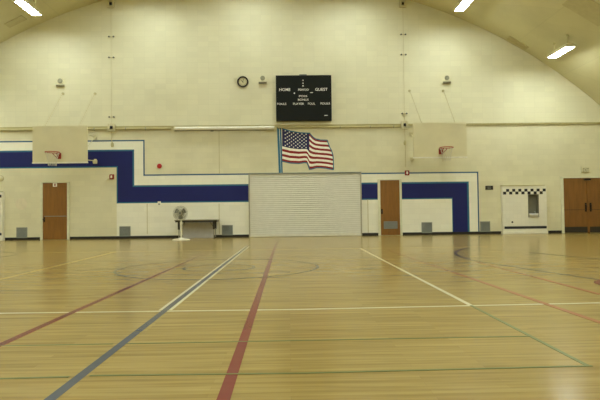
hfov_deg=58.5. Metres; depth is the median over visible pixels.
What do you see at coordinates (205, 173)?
wall
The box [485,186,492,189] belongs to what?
wall sign
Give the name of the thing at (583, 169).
exit sign
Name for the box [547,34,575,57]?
ceiling light
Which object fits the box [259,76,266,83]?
wall speaker
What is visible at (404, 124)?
pulley
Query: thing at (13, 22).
ceiling vent
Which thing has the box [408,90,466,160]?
basketball hoop
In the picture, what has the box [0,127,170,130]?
conduit
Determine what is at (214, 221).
folding table
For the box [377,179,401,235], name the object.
door
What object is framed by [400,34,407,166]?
cable
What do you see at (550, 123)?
trim
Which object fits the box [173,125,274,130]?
projection screen
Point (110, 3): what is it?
pulley
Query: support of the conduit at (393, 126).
attached to the wall at (205, 173)
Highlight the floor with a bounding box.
[0,233,599,399]
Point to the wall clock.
(242, 81)
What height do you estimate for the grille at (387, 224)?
0.285 m
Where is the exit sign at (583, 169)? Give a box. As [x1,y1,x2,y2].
[581,167,589,171]
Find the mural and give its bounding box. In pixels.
[277,128,333,172]
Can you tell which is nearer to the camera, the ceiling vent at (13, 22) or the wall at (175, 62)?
the ceiling vent at (13, 22)
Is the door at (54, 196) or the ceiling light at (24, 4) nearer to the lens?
the ceiling light at (24, 4)
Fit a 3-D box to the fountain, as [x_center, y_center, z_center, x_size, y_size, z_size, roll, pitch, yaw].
[8.941,0.223,20.552,0.407,0.872,0.266,-1,-1,-1]
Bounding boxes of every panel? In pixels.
[0,191,4,240]
[501,185,547,233]
[562,0,599,25]
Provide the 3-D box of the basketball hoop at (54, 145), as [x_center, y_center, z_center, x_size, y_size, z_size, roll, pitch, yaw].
[-8.303,-2.624,19.124,1.898,2.996,2.562,-1,-1,-1]
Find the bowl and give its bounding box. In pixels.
[529,213,538,216]
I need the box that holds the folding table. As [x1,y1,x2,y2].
[174,219,219,237]
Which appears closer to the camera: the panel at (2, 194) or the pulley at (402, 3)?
the panel at (2, 194)
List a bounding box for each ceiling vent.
[4,15,26,27]
[506,36,528,49]
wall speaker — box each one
[56,78,63,86]
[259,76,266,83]
[443,75,450,83]
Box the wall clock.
[237,76,247,86]
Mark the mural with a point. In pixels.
(294, 147)
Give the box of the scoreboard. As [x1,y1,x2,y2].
[276,74,331,121]
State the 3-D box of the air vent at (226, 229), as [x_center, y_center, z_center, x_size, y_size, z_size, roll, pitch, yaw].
[-2.766,1.150,20.414,0.414,0.391,0.022,-1,-1,-1]
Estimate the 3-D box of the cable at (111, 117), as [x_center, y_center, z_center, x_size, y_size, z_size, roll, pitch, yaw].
[-7.171,-4.672,20.346,0.265,5.345,0.130,-1,-1,-1]
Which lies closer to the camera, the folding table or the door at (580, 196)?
the folding table
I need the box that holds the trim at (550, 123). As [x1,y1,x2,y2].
[0,122,599,128]
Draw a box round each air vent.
[16,227,26,237]
[119,226,130,235]
[222,225,232,234]
[421,222,431,232]
[480,221,489,231]
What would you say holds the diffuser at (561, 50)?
attached to the ceiling light at (556, 53)
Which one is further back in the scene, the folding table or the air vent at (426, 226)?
the air vent at (426, 226)
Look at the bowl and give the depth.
20.44 m
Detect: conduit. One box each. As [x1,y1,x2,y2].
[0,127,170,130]
[277,125,400,127]
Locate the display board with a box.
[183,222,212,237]
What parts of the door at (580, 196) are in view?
kick plate, post, kick plate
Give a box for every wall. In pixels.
[0,0,599,126]
[0,124,599,239]
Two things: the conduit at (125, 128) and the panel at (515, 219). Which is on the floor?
the panel at (515, 219)
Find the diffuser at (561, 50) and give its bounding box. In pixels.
[548,47,573,57]
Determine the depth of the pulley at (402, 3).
20.62 m
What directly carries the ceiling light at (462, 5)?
hanging from the ceiling
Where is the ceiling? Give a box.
[0,0,599,104]
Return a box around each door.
[40,182,69,239]
[248,172,361,236]
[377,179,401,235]
[560,176,599,232]
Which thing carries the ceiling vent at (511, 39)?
in the ceiling
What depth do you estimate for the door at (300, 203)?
20.46 m
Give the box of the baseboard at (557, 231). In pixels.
[5,230,561,239]
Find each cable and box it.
[108,36,114,146]
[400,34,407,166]
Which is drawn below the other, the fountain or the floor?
the floor
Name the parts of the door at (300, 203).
guide rail, head trim, guide rail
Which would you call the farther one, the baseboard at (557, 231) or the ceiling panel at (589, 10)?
the baseboard at (557, 231)
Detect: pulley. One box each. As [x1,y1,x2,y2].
[107,0,114,7]
[108,124,114,131]
[399,0,406,7]
[401,121,407,128]
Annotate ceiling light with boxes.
[14,0,41,15]
[454,0,472,10]
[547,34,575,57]
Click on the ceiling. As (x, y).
(537, 24)
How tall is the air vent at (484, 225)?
0.403 m
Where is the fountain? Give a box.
[528,194,538,216]
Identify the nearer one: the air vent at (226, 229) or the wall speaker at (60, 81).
the wall speaker at (60, 81)
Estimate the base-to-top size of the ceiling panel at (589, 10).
0.736 m
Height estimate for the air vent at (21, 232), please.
0.399 m
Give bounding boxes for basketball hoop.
[32,92,96,165]
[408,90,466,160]
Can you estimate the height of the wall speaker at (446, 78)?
0.315 m
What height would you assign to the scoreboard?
1.770 m
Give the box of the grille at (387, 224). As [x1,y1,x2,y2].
[384,221,397,228]
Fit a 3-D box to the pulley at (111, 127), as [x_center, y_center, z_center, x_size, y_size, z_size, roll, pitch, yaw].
[-7.145,-2.752,20.303,0.260,0.300,0.120,-1,-1,-1]
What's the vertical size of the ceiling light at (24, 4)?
0.492 m
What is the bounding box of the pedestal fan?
[173,206,189,240]
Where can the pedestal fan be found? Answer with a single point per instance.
(182, 211)
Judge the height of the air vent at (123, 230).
0.381 m

